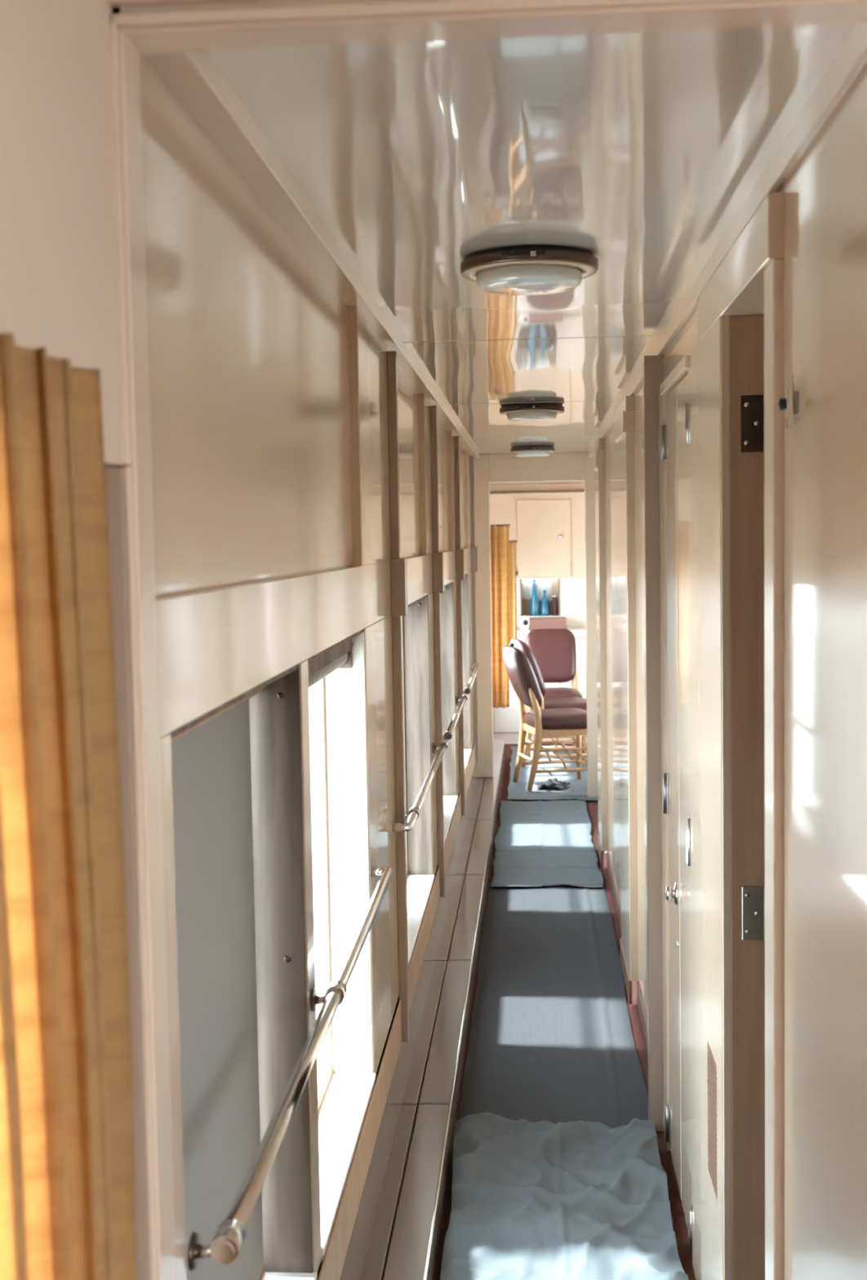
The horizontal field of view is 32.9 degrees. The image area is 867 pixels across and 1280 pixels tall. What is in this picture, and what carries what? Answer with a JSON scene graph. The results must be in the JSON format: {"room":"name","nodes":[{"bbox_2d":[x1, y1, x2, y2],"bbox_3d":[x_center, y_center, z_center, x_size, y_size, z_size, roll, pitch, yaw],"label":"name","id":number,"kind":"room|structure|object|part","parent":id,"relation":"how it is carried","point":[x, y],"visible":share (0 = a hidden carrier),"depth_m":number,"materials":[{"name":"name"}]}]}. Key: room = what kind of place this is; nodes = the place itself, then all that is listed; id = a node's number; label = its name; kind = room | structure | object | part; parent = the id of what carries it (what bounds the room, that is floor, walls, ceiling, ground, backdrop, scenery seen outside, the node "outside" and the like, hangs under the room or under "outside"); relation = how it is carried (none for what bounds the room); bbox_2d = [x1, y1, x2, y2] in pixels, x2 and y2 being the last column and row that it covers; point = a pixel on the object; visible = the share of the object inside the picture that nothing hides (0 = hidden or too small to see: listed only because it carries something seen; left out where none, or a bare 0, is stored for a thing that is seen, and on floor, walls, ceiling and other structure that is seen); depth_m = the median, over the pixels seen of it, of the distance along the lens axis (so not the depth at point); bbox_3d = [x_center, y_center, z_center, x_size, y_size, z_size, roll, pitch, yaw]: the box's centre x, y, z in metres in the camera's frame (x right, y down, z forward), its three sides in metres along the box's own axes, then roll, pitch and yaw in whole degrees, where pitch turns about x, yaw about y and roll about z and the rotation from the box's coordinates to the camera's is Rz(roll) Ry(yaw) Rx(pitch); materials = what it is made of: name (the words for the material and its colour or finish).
{"room":"transit interior","nodes":[
{"label":"transit interior","id":0,"kind":"room"},
{"bbox_2d":[0,0,124,466],"bbox_3d":[-0.514,-0.380,-0.762,0.090,0.721,4.466,-1,4,4],"label":"wall","id":1,"kind":"structure","parent":0,"point":[59,285],"depth_m":1.28,"materials":[{"name":"beige paint"}]},
{"bbox_2d":[0,333,136,1279],"bbox_3d":[-0.301,0.578,0.963,0.069,1.565,0.614,-1,4,4],"label":"curtain","id":2,"kind":"object","parent":1,"relation":"hanging from","point":[67,1182],"visible":1,"depth_m":1.10,"materials":[{"name":"yellow fabric"}]},
{"bbox_2d":[139,53,478,1279],"bbox_3d":[-0.049,0.179,5.713,0.175,2.360,8.300,-1,4,4],"label":"wall","id":3,"kind":"structure","parent":0,"point":[306,495],"depth_m":2.52,"materials":[{"name":"beige paint"}]},
{"bbox_3d":[-0.295,-0.401,2.464,0.078,0.649,1.880,-1,4,4],"label":"panel","id":4,"kind":"part","parent":3,"relation":"part of","materials":[{"name":"beige paint"}]},
{"bbox_2d":[169,664,393,1279],"bbox_3d":[-0.247,0.579,2.592,0.183,1.089,1.900,-1,4,4],"label":"window","id":5,"kind":"structure","parent":3,"relation":"in","point":[275,740],"depth_m":2.53,"materials":[{"name":"glass"},{"name":"brushed aluminium"},{"name":"cream enamel"}]},
{"bbox_2d":[170,686,265,1279],"bbox_3d":[-0.322,0.612,2.095,0.036,1.058,0.870,-1,4,4],"label":"window shade","id":6,"kind":"object","parent":5,"relation":"attached to","point":[211,760],"visible":0.4,"depth_m":2.20,"materials":[{"name":"grey fabric"}]},
{"bbox_3d":[-0.184,0.630,2.591,0.058,0.049,1.900,-1,4,4],"label":"handrail","id":7,"kind":"part","parent":5,"relation":"part of","materials":[{"name":"silver metal"}]},
{"bbox_3d":[-0.299,1.149,2.135,0.129,0.017,0.898,-1,4,4],"label":"sill","id":8,"kind":"part","parent":5,"relation":"part of","materials":[{"name":"white paint"}]},
{"bbox_2d":[142,49,478,459],"bbox_3d":[-0.018,-0.923,5.578,0.071,0.044,8.172,-1,4,4],"label":"trim","id":9,"kind":"structure","parent":3,"relation":"attached to","point":[194,77],"depth_m":2.18,"materials":[{"name":"beige paint"}]},
{"bbox_2d":[307,629,375,1256],"bbox_3d":[-0.242,0.546,3.064,0.129,1.089,0.882,-1,4,4],"label":"window","id":10,"kind":"structure","parent":3,"relation":"in","point":[346,1078],"depth_m":3.48,"materials":[{"name":"glass"}]},
{"bbox_3d":[-0.292,0.543,3.067,0.024,1.063,0.864,-1,4,4],"label":"sash","id":11,"kind":"part","parent":10,"relation":"part of","materials":[{"name":"brown wood"}]},
{"bbox_2d":[307,639,351,687],"bbox_3d":[-0.251,0.054,3.031,0.061,0.084,0.859,-1,4,4],"label":"box","id":12,"kind":"object","parent":10,"relation":"attached to","point":[340,657],"visible":0.37,"depth_m":3.12,"materials":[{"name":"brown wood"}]},
{"bbox_3d":[-0.233,1.081,3.101,0.129,0.017,0.880,-1,4,4],"label":"sill","id":13,"kind":"part","parent":10,"relation":"part of","materials":[{"name":"white paint"}]},
{"bbox_3d":[-0.137,-0.563,4.776,0.078,0.649,1.365,-1,4,4],"label":"panel","id":14,"kind":"part","parent":3,"relation":"part of","materials":[{"name":"beige paint"}]},
{"bbox_2d":[393,595,448,966],"bbox_3d":[-0.096,0.418,4.897,0.197,1.089,1.700,-1,4,4],"label":"window","id":15,"kind":"structure","parent":3,"relation":"in","point":[415,658],"depth_m":5.56,"materials":[{"name":"white glass"}]},
{"bbox_3d":[-0.164,0.412,4.934,0.024,1.063,1.284,-1,4,4],"label":"sash","id":16,"kind":"part","parent":15,"relation":"part of","materials":[{"name":"brown wood"}]},
{"bbox_3d":[-0.105,0.950,4.967,0.129,0.017,1.300,-1,4,4],"label":"sill","id":17,"kind":"part","parent":15,"relation":"part of","materials":[{"name":"white paint"}]},
{"bbox_3d":[-0.025,0.469,4.896,0.058,0.049,1.700,-1,4,4],"label":"handrail","id":18,"kind":"part","parent":15,"relation":"part of","materials":[{"name":"silver metal"}]},
{"bbox_3d":[-0.017,-0.685,6.518,0.078,0.649,1.486,-1,4,4],"label":"panel","id":19,"kind":"part","parent":3,"relation":"part of","materials":[{"name":"beige paint"}]},
{"bbox_2d":[440,581,467,844],"bbox_3d":[0.026,0.294,6.661,0.197,1.089,1.476,-1,4,4],"label":"window","id":20,"kind":"structure","parent":3,"relation":"in","point":[446,602],"depth_m":7.28,"materials":[{"name":"white glass"}]},
{"bbox_3d":[0.013,0.831,6.674,0.129,0.017,1.330,-1,4,4],"label":"sill","id":21,"kind":"part","parent":20,"relation":"part of","materials":[{"name":"white paint"}]},
{"bbox_3d":[0.096,0.345,6.659,0.058,0.049,1.476,-1,4,4],"label":"handrail","id":22,"kind":"part","parent":20,"relation":"part of","materials":[{"name":"silver metal"}]},
{"bbox_3d":[0.099,-0.803,8.207,0.078,0.649,1.440,-1,4,4],"label":"panel","id":23,"kind":"part","parent":3,"relation":"part of","materials":[{"name":"beige paint"}]},
{"bbox_2d":[461,573,480,773],"bbox_3d":[0.147,0.170,8.434,0.197,1.089,1.560,-1,4,4],"label":"window","id":24,"kind":"structure","parent":3,"relation":"in","point":[468,750],"depth_m":8.88,"materials":[{"name":"white glass"}]},
{"bbox_3d":[0.126,0.716,8.321,0.129,0.017,1.240,-1,4,4],"label":"sill","id":25,"kind":"part","parent":24,"relation":"part of","materials":[{"name":"white paint"}]},
{"bbox_3d":[0.218,0.221,8.433,0.058,0.049,1.560,-1,4,4],"label":"handrail","id":26,"kind":"part","parent":24,"relation":"part of","materials":[{"name":"silver metal"}]},
{"bbox_2d":[206,23,854,454],"bbox_3d":[1.290,-0.984,5.528,3.070,0.060,8.284,-1,4,4],"label":"ceiling","id":27,"kind":"structure","parent":0,"point":[638,153],"depth_m":2.21,"materials":[{"name":"beige paint"}]},
{"bbox_2d":[460,245,598,295],"bbox_3d":[0.189,-0.724,2.899,0.272,0.060,0.275,-1,4,4],"label":"ceiling light","id":28,"kind":"object","parent":27,"relation":"attached to","point":[518,270],"visible":1,"depth_m":2.81,"materials":[{"name":"black enamel"},{"name":"dark bronze"},{"name":"frosted glass"}]},
{"bbox_3d":[0.189,-0.751,2.899,0.256,0.007,0.256,-1,4,4],"label":"plate","id":29,"kind":"part","parent":28,"relation":"part of","materials":[{"name":"black metal"}]},
{"bbox_2d":[499,403,564,421],"bbox_3d":[0.413,-0.952,6.153,0.272,0.060,0.275,-1,4,4],"label":"ceiling light","id":30,"kind":"object","parent":27,"relation":"attached to","point":[521,411],"visible":1,"depth_m":6.06,"materials":[{"name":"white glass"}]},
{"bbox_3d":[0.412,-0.979,6.153,0.256,0.007,0.256,-1,4,4],"label":"plate","id":31,"kind":"part","parent":30,"relation":"part of","materials":[{"name":"black metal"}]},
{"bbox_3d":[0.338,-0.910,5.039,0.724,0.011,1.928,-1,4,4],"label":"panel","id":32,"kind":"part","parent":27,"relation":"part of","materials":[{"name":"beige paint"}]},
{"bbox_3d":[0.475,-1.050,7.039,0.724,0.011,2.068,-1,4,4],"label":"panel","id":33,"kind":"part","parent":27,"relation":"part of","materials":[{"name":"beige ceramic"}]},
{"bbox_2d":[510,445,555,457],"bbox_3d":[0.606,-1.149,8.970,0.272,0.060,0.275,-1,4,4],"label":"ceiling light","id":34,"kind":"object","parent":27,"relation":"attached to","point":[526,451],"visible":1,"depth_m":8.88,"materials":[{"name":"white glass"}]},
{"bbox_3d":[0.606,-1.176,8.970,0.256,0.007,0.256,-1,4,4],"label":"plate","id":35,"kind":"part","parent":34,"relation":"part of","materials":[{"name":"black metal"}]},
{"bbox_3d":[0.600,-1.177,8.859,0.724,0.011,1.561,-1,4,4],"label":"panel","id":36,"kind":"part","parent":27,"relation":"part of","materials":[{"name":"beige ceramic"}]},
{"bbox_2d":[489,480,586,627],"bbox_3d":[1.405,-0.306,12.830,2.270,2.300,0.188,-1,4,4],"label":"wall","id":37,"kind":"structure","parent":0,"point":[569,592],"depth_m":12.76,"materials":[{"name":"white paint"}]},
{"bbox_2d":[521,578,532,599],"bbox_3d":[0.822,-0.447,12.904,0.090,0.180,0.020,-1,4,4],"label":"linen cloth","id":38,"kind":"object","parent":37,"relation":"hanging from","point":[526,584],"visible":1,"depth_m":12.90,"materials":[{"name":"white fabric"}]},
{"bbox_2d":[529,578,539,615],"bbox_3d":[0.885,-0.377,12.865,0.092,0.322,0.092,-1,4,4],"label":"bottle","id":39,"kind":"object","parent":37,"relation":"in","point":[534,603],"visible":1,"depth_m":12.84,"materials":[{"name":"blue glass"}]},
{"bbox_2d":[489,483,584,492],"bbox_3d":[1.380,-1.325,12.649,2.270,0.060,0.050,-1,4,4],"label":"trim","id":40,"kind":"structure","parent":37,"relation":"attached to","point":[546,486],"depth_m":12.66,"materials":[{"name":"beige paint"}]},
{"bbox_2d":[489,492,585,577],"bbox_3d":[1.192,-0.904,12.610,1.750,0.728,0.209,-1,4,4],"label":"upper cabinet","id":41,"kind":"object","parent":37,"relation":"attached to","point":[548,528],"visible":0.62,"depth_m":12.56,"materials":[{"name":"beige paint"}]},
{"bbox_3d":[0.947,-0.870,12.565,0.455,0.663,0.017,-1,4,4],"label":"door","id":42,"kind":"part","parent":41,"relation":"part of","materials":[{"name":"beige wood"}]},
{"bbox_2d":[537,578,551,601],"bbox_3d":[0.978,-0.441,12.912,0.130,0.200,0.016,-1,4,4],"label":"linen cloth","id":43,"kind":"object","parent":37,"relation":"hanging from","point":[542,584],"visible":0.94,"depth_m":12.91,"materials":[{"name":"white fabric"}]},
{"bbox_2d":[539,590,550,615],"bbox_3d":[0.976,-0.328,12.862,0.092,0.222,0.092,-1,4,4],"label":"bottle","id":44,"kind":"object","parent":37,"relation":"in","point":[544,610],"visible":1,"depth_m":12.84,"materials":[{"name":"blue glass"}]},
{"bbox_2d":[551,595,556,615],"bbox_3d":[1.058,-0.300,12.848,0.035,0.166,0.120,-1,4,4],"label":"book","id":45,"kind":"object","parent":37,"relation":"in","point":[553,597],"visible":1,"depth_m":12.79,"materials":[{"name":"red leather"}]},
{"bbox_2d":[434,743,695,1279],"bbox_3d":[1.295,1.426,5.035,3.050,0.080,16.000,-1,4,4],"label":"floor","id":46,"kind":"structure","parent":0,"point":[679,1224],"depth_m":5.01,"materials":[{"name":"brown carpet"}]},
{"bbox_2d":[339,738,505,1279],"bbox_3d":[0.152,1.136,6.681,0.148,0.310,10.040,-1,4,4],"label":"heater cover","id":47,"kind":"object","parent":46,"relation":"on","point":[396,1233],"visible":0.91,"depth_m":4.26,"materials":[{"name":"beige metal"}]},
{"bbox_3d":[-0.119,1.369,3.455,0.048,0.011,1.402,-1,4,4],"label":"panel","id":48,"kind":"part","parent":47,"relation":"part of","materials":[{"name":"brown ceramic"}]},
{"bbox_3d":[-0.045,1.368,3.450,0.090,0.012,1.402,-1,4,4],"label":"panel","id":49,"kind":"part","parent":47,"relation":"part of","materials":[{"name":"brown ceramic"}]},
{"bbox_3d":[-0.022,1.271,4.863,0.048,0.011,1.412,-1,4,4],"label":"panel","id":50,"kind":"part","parent":47,"relation":"part of","materials":[{"name":"brown ceramic"}]},
{"bbox_3d":[0.052,1.270,4.858,0.090,0.012,1.412,-1,4,4],"label":"panel","id":51,"kind":"part","parent":47,"relation":"part of","materials":[{"name":"brown ceramic"}]},
{"bbox_3d":[0.075,1.172,6.277,0.048,0.011,1.412,-1,4,4],"label":"panel","id":52,"kind":"part","parent":47,"relation":"part of","materials":[{"name":"brown ceramic"}]},
{"bbox_3d":[0.219,1.215,6.682,0.006,0.151,10.040,-1,4,4],"label":"plate","id":53,"kind":"part","parent":47,"relation":"part of","materials":[{"name":"brown ceramic"}]},
{"bbox_3d":[0.171,1.075,7.665,0.048,0.011,1.362,-1,4,4],"label":"panel","id":54,"kind":"part","parent":47,"relation":"part of","materials":[{"name":"brown ceramic"}]},
{"bbox_3d":[0.149,1.171,6.271,0.090,0.012,1.412,-1,4,4],"label":"panel","id":55,"kind":"part","parent":47,"relation":"part of","materials":[{"name":"brown ceramic"}]},
{"bbox_3d":[0.267,0.977,9.058,0.048,0.011,1.422,-1,4,4],"label":"panel","id":56,"kind":"part","parent":47,"relation":"part of","materials":[{"name":"brown ceramic"}]},
{"bbox_3d":[0.244,1.073,7.660,0.090,0.012,1.362,-1,4,4],"label":"panel","id":57,"kind":"part","parent":47,"relation":"part of","materials":[{"name":"brown ceramic"}]},
{"bbox_3d":[0.340,0.976,9.053,0.090,0.012,1.422,-1,4,4],"label":"panel","id":58,"kind":"part","parent":47,"relation":"part of","materials":[{"name":"brown ceramic"}]},
{"bbox_3d":[0.455,0.859,10.720,0.090,0.012,1.912,-1,4,4],"label":"panel","id":59,"kind":"part","parent":47,"relation":"part of","materials":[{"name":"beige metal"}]},
{"bbox_2d":[493,626,586,743],"bbox_3d":[1.390,0.382,12.566,1.820,0.965,0.448,-1,4,4],"label":"sideboard","id":60,"kind":"object","parent":46,"relation":"on","point":[506,721],"visible":0.07,"depth_m":12.43,"materials":[{"name":"white paint"}]},
{"bbox_2d":[517,615,529,630],"bbox_3d":[0.772,-0.146,12.492,0.112,0.118,0.050,-1,4,4],"label":"clock","id":61,"kind":"object","parent":60,"relation":"on","point":[523,622],"visible":1,"depth_m":12.48,"materials":[{"name":"white plastic"}]},
{"bbox_3d":[0.784,0.397,12.425,0.550,0.775,0.015,-1,4,4],"label":"door","id":62,"kind":"part","parent":60,"relation":"part of","materials":[{"name":"white paint"}]},
{"bbox_2d":[528,617,566,629],"bbox_3d":[0.976,-0.143,12.563,0.317,0.094,0.200,-1,4,4],"label":"box","id":63,"kind":"object","parent":60,"relation":"on","point":[535,623],"visible":0.92,"depth_m":12.46,"materials":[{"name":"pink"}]},
{"bbox_2d":[516,626,586,638],"bbox_3d":[1.383,-0.069,12.534,1.820,0.060,0.448,-1,4,4],"label":"countertop","id":64,"kind":"structure","parent":60,"relation":"on","point":[578,632],"depth_m":12.36,"materials":[{"name":"white paint"}]},
{"bbox_3d":[1.363,0.390,12.385,0.550,0.775,0.015,-1,4,4],"label":"door","id":65,"kind":"part","parent":60,"relation":"part of","materials":[{"name":"white paint"}]},
{"bbox_2d":[490,800,603,888],"bbox_3d":[0.640,1.136,8.469,0.581,0.020,2.410,-1,4,4],"label":"cloth","id":66,"kind":"object","parent":46,"relation":"on","point":[538,843],"visible":1,"depth_m":8.22,"materials":[{"name":"grey fabric"}]},
{"bbox_2d":[506,745,597,799],"bbox_3d":[1.048,0.960,10.906,0.985,0.020,2.509,-1,4,4],"label":"cloth","id":67,"kind":"object","parent":46,"relation":"on","point":[577,788],"visible":0.33,"depth_m":10.36,"materials":[{"name":"grey fabric"}]},
{"bbox_2d":[502,643,586,791],"bbox_3d":[0.808,0.511,10.143,0.623,1.000,0.480,-2,4,-12],"label":"dining chair","id":68,"kind":"object","parent":67,"relation":"on","point":[563,722],"visible":0.91,"depth_m":9.96,"materials":[{"name":"red leather"}]},
{"bbox_3d":[0.606,0.649,10.304,0.112,0.708,0.054,-2,4,-12],"label":"leg","id":69,"kind":"part","parent":68,"relation":"part of","materials":[{"name":"brown wood"}]},
{"bbox_3d":[0.601,0.254,10.082,0.211,0.430,0.410,-2,4,-12],"label":"backrest","id":70,"kind":"part","parent":68,"relation":"part of","materials":[{"name":"red leather"}]},
{"bbox_3d":[0.685,0.673,9.933,0.112,0.708,0.054,-2,4,-12],"label":"leg","id":71,"kind":"part","parent":68,"relation":"part of","materials":[{"name":"brown wood"}]},
{"bbox_3d":[0.883,0.549,10.162,0.470,0.124,0.480,-2,4,-12],"label":"seat","id":72,"kind":"part","parent":68,"relation":"part of","materials":[{"name":"red leather"}]},
{"bbox_3d":[1.029,0.786,10.403,0.048,0.400,0.046,-2,4,-12],"label":"leg","id":73,"kind":"part","parent":68,"relation":"part of","materials":[{"name":"brown wood"}]},
{"bbox_2d":[510,638,586,767],"bbox_3d":[0.893,0.474,10.812,0.623,0.979,0.480,-2,4,-8],"label":"dining chair","id":74,"kind":"object","parent":67,"relation":"on","point":[553,703],"visible":0.34,"depth_m":10.64,"materials":[{"name":"red leather"}]},
{"bbox_3d":[0.702,0.601,10.985,0.112,0.708,0.054,-2,4,-8],"label":"leg","id":75,"kind":"part","parent":74,"relation":"part of","materials":[{"name":"brown wood"}]},
{"bbox_3d":[0.684,0.206,10.764,0.211,0.430,0.410,-2,4,-8],"label":"backrest","id":76,"kind":"part","parent":74,"relation":"part of","materials":[{"name":"red leather"}]},
{"bbox_3d":[0.755,0.626,10.610,0.112,0.708,0.054,-2,4,-8],"label":"leg","id":77,"kind":"part","parent":74,"relation":"part of","materials":[{"name":"brown wood"}]},
{"bbox_3d":[0.969,0.502,10.825,0.470,0.124,0.480,-2,4,-8],"label":"seat","id":78,"kind":"part","parent":74,"relation":"part of","materials":[{"name":"red leather"}]},
{"bbox_3d":[1.130,0.739,11.056,0.048,0.400,0.046,-2,4,-8],"label":"leg","id":79,"kind":"part","parent":74,"relation":"part of","materials":[{"name":"brown wood"}]},
{"bbox_2d":[535,777,569,788],"bbox_3d":[0.821,0.983,10.111,0.250,0.050,0.200,-1,4,4],"label":"rag","id":80,"kind":"object","parent":67,"relation":"on","point":[549,783],"visible":1,"depth_m":10.06,"materials":[{"name":"grey fabric"}]},
{"bbox_2d":[524,628,582,757],"bbox_3d":[0.938,0.413,11.677,0.480,0.979,0.623,-1,4,4],"label":"dining chair","id":81,"kind":"object","parent":67,"relation":"on","point":[554,651],"visible":0.44,"depth_m":11.80,"materials":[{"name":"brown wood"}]},
{"bbox_3d":[0.735,0.719,11.450,0.047,0.400,0.048,-1,4,4],"label":"leg","id":82,"kind":"part","parent":81,"relation":"part of","materials":[{"name":"brown wood"}]},
{"bbox_3d":[0.947,0.125,11.864,0.410,0.430,0.211,-1,4,4],"label":"backrest","id":83,"kind":"part","parent":81,"relation":"part of","materials":[{"name":"red leather"}]},
{"bbox_3d":[0.933,0.449,11.603,0.480,0.124,0.470,-1,4,4],"label":"seat","id":84,"kind":"part","parent":81,"relation":"part of","materials":[{"name":"red leather"}]},
{"bbox_3d":[1.141,0.534,11.841,0.054,0.708,0.112,-1,4,4],"label":"leg","id":85,"kind":"part","parent":81,"relation":"part of","materials":[{"name":"brown wood"}]},
{"bbox_2d":[458,882,661,1160],"bbox_3d":[0.458,1.338,5.770,0.590,0.015,3.350,-1,4,4],"label":"carpet runner","id":86,"kind":"object","parent":46,"relation":"on","point":[551,1038],"visible":0.89,"depth_m":5.33,"materials":[{"name":"grey carpet"}]},
{"bbox_2d":[440,1111,688,1279],"bbox_3d":[0.275,1.485,3.038,0.597,0.078,2.487,-1,4,4],"label":"cloth","id":87,"kind":"object","parent":46,"relation":"on","point":[541,1200],"visible":1,"depth_m":3.75,"materials":[{"name":"grey fabric"}]},
{"bbox_2d":[592,60,866,1279],"bbox_3d":[0.805,0.189,5.648,0.183,2.320,8.275,-1,4,4],"label":"wall","id":88,"kind":"structure","parent":0,"point":[800,260],"depth_m":2.07,"materials":[{"name":"beige paint"}]},
{"bbox_3d":[0.926,0.019,7.881,0.082,2.168,0.430,-1,4,4],"label":"wall panel","id":89,"kind":"part","parent":88,"relation":"part of","materials":[{"name":"beige paint"}]},
{"bbox_3d":[0.869,0.107,6.826,0.050,2.320,1.690,-1,4,4],"label":"wall panel","id":90,"kind":"part","parent":88,"relation":"part of","materials":[{"name":"beige ceramic"}]},
{"bbox_2d":[597,835,647,1051],"bbox_3d":[0.801,1.264,6.267,0.037,0.090,3.832,-1,4,4],"label":"baseboard","id":91,"kind":"structure","parent":88,"relation":"attached to","point":[628,983],"depth_m":5.78,"materials":[{"name":"brown paint"}]},
{"bbox_3d":[0.777,0.172,5.696,0.080,2.168,0.580,-1,4,4],"label":"wall panel","id":92,"kind":"part","parent":88,"relation":"part of","materials":[{"name":"beige ceramic"}]},
{"bbox_3d":[0.733,0.246,4.843,0.050,2.320,1.135,-1,4,4],"label":"wall panel","id":93,"kind":"part","parent":88,"relation":"part of","materials":[{"name":"beige ceramic"}]},
{"bbox_2d":[657,345,701,1279],"bbox_3d":[0.634,0.405,3.692,0.086,2.164,1.098,-1,4,4],"label":"door","id":94,"kind":"structure","parent":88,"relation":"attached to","point":[677,393],"depth_m":3.68,"materials":[{"name":"beige paint"}]},
{"bbox_3d":[0.618,0.658,3.807,0.032,0.062,0.062,-1,4,4],"label":"knob","id":95,"kind":"part","parent":94,"relation":"part of","materials":[{"name":"silver metal"}]},
{"bbox_3d":[0.645,0.399,3.917,0.014,2.105,0.336,-1,4,4],"label":"door","id":96,"kind":"part","parent":94,"relation":"part of","materials":[{"name":"beige ceramic"}]},
{"bbox_3d":[0.611,-0.661,3.690,0.027,0.028,0.660,-1,4,4],"label":"frame rail","id":97,"kind":"part","parent":94,"relation":"part of","materials":[{"name":"beige ceramic"}]},
{"bbox_3d":[0.623,0.422,3.589,0.014,2.105,0.296,-1,4,4],"label":"door","id":98,"kind":"part","parent":94,"relation":"part of","materials":[{"name":"beige ceramic"}]},
{"bbox_3d":[0.638,-0.715,3.614,0.046,0.080,1.100,-1,4,4],"label":"wall panel","id":99,"kind":"part","parent":88,"relation":"part of","materials":[{"name":"beige paint"}]},
{"bbox_2d":[697,316,723,1279],"bbox_3d":[0.593,0.463,2.958,0.072,2.150,0.375,-1,4,4],"label":"door","id":100,"kind":"structure","parent":88,"relation":"attached to","point":[708,347],"depth_m":2.92,"materials":[{"name":"beige paint"}]},
{"bbox_2d":[707,1044,716,1198],"bbox_3d":[0.571,0.974,2.971,0.012,0.276,0.152,-1,4,4],"label":"air vent","id":101,"kind":"object","parent":88,"relation":"attached to","point":[712,1068],"visible":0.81,"depth_m":2.98,"materials":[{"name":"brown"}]},
{"bbox_3d":[0.602,-0.760,3.141,0.050,0.076,2.040,-1,4,4],"label":"wall panel","id":102,"kind":"part","parent":88,"relation":"part of","materials":[{"name":"beige ceramic"}]},
{"bbox_2d":[587,23,866,458],"bbox_3d":[0.771,-0.929,5.523,0.086,0.052,8.172,-1,4,4],"label":"trim","id":103,"kind":"structure","parent":88,"relation":"attached to","point":[851,55],"depth_m":2.07,"materials":[{"name":"beige paint"}]},
{"bbox_2d":[720,310,764,1279],"bbox_3d":[0.867,0.479,2.529,0.674,2.168,0.494,-1,4,4],"label":"door","id":104,"kind":"structure","parent":88,"relation":"in","point":[742,336],"depth_m":2.75,"materials":[{"name":"brown wood"}]},
{"bbox_2d":[777,377,797,429],"bbox_3d":[0.494,-0.330,2.049,0.024,0.070,0.026,-1,4,4],"label":"door latch","id":105,"kind":"object","parent":88,"relation":"in","point":[789,403],"depth_m":2.04,"materials":[{"name":"silver metal"}]},
{"bbox_3d":[0.497,-0.330,2.048,0.010,0.070,0.012,-1,4,4],"label":"lever","id":106,"kind":"part","parent":105,"relation":"part of","materials":[{"name":"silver metal"}]},
{"bbox_3d":[0.504,-0.330,2.047,0.004,0.030,0.024,-1,4,4],"label":"plate","id":107,"kind":"part","parent":105,"relation":"part of","materials":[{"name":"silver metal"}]},
{"bbox_3d":[0.528,0.454,1.867,0.050,2.320,0.675,-1,4,4],"label":"wall panel","id":108,"kind":"part","parent":88,"relation":"part of","materials":[{"name":"beige ceramic"}]},
{"bbox_3d":[2.159,-0.099,9.647,1.930,2.300,0.070,-1,4,4],"label":"wall","id":109,"kind":"structure","parent":0,"visible":0},
{"bbox_2d":[473,452,597,797],"bbox_3d":[0.670,-0.081,9.750,1.055,2.300,0.110,-1,4,4],"label":"door frame","id":110,"kind":"structure","parent":109,"relation":"in","point":[489,468],"depth_m":9.67,"materials":[{"name":"beige paint"}]},
{"bbox_3d":[0.249,-0.183,11.324,0.130,2.300,3.000,-1,4,4],"label":"wall","id":111,"kind":"structure","parent":0,"visible":0},
{"bbox_2d":[489,524,510,708],"bbox_3d":[0.398,-0.165,10.340,0.300,1.295,0.076,-1,4,-3],"label":"curtain","id":112,"kind":"object","parent":111,"relation":"hanging from","point":[499,532],"visible":0.75,"depth_m":10.35,"materials":[{"name":"yellow fabric"}]},
{"bbox_3d":[0.386,-0.802,10.307,0.301,0.016,0.016,-1,4,4],"label":"rod","id":113,"kind":"part","parent":112,"relation":"part of","materials":[{"name":"brown metal"}]},
{"bbox_2d":[508,540,517,644],"bbox_3d":[0.525,-0.360,12.009,0.331,0.910,0.057,-1,4,-1],"label":"curtain","id":114,"kind":"object","parent":111,"relation":"hanging from","point":[512,544],"visible":0.21,"depth_m":12.02,"materials":[{"name":"yellow fabric"}]},
{"bbox_3d":[1.023,0.359,1.455,3.070,2.550,0.055,-1,4,4],"label":"wall","id":115,"kind":"structure","parent":0,"visible":0},
{"bbox_2d":[106,0,866,1279],"bbox_3d":[0.116,0.470,1.518,0.870,2.350,0.084,-1,4,4],"label":"trim","id":116,"kind":"structure","parent":115,"relation":"attached to","point":[136,27],"depth_m":1.47,"materials":[{"name":"beige paint"}]},
{"bbox_3d":[0.095,-0.664,1.409,0.870,0.072,0.022,-1,4,4],"label":"cap moulding","id":117,"kind":"part","parent":116,"relation":"part of","materials":[{"name":"beige ceramic"}]},
{"bbox_3d":[-0.502,0.892,-0.674,0.070,1.829,4.466,-1,4,4],"label":"wall","id":118,"kind":"structure","parent":0,"visible":0},
{"bbox_2d":[104,466,151,1279],"bbox_3d":[-0.305,0.737,1.536,0.022,1.828,0.019,-1,4,4],"label":"trim","id":119,"kind":"structure","parent":118,"relation":"attached to","point":[115,476],"depth_m":1.49,"materials":[{"name":"beige paint"}]}
]}

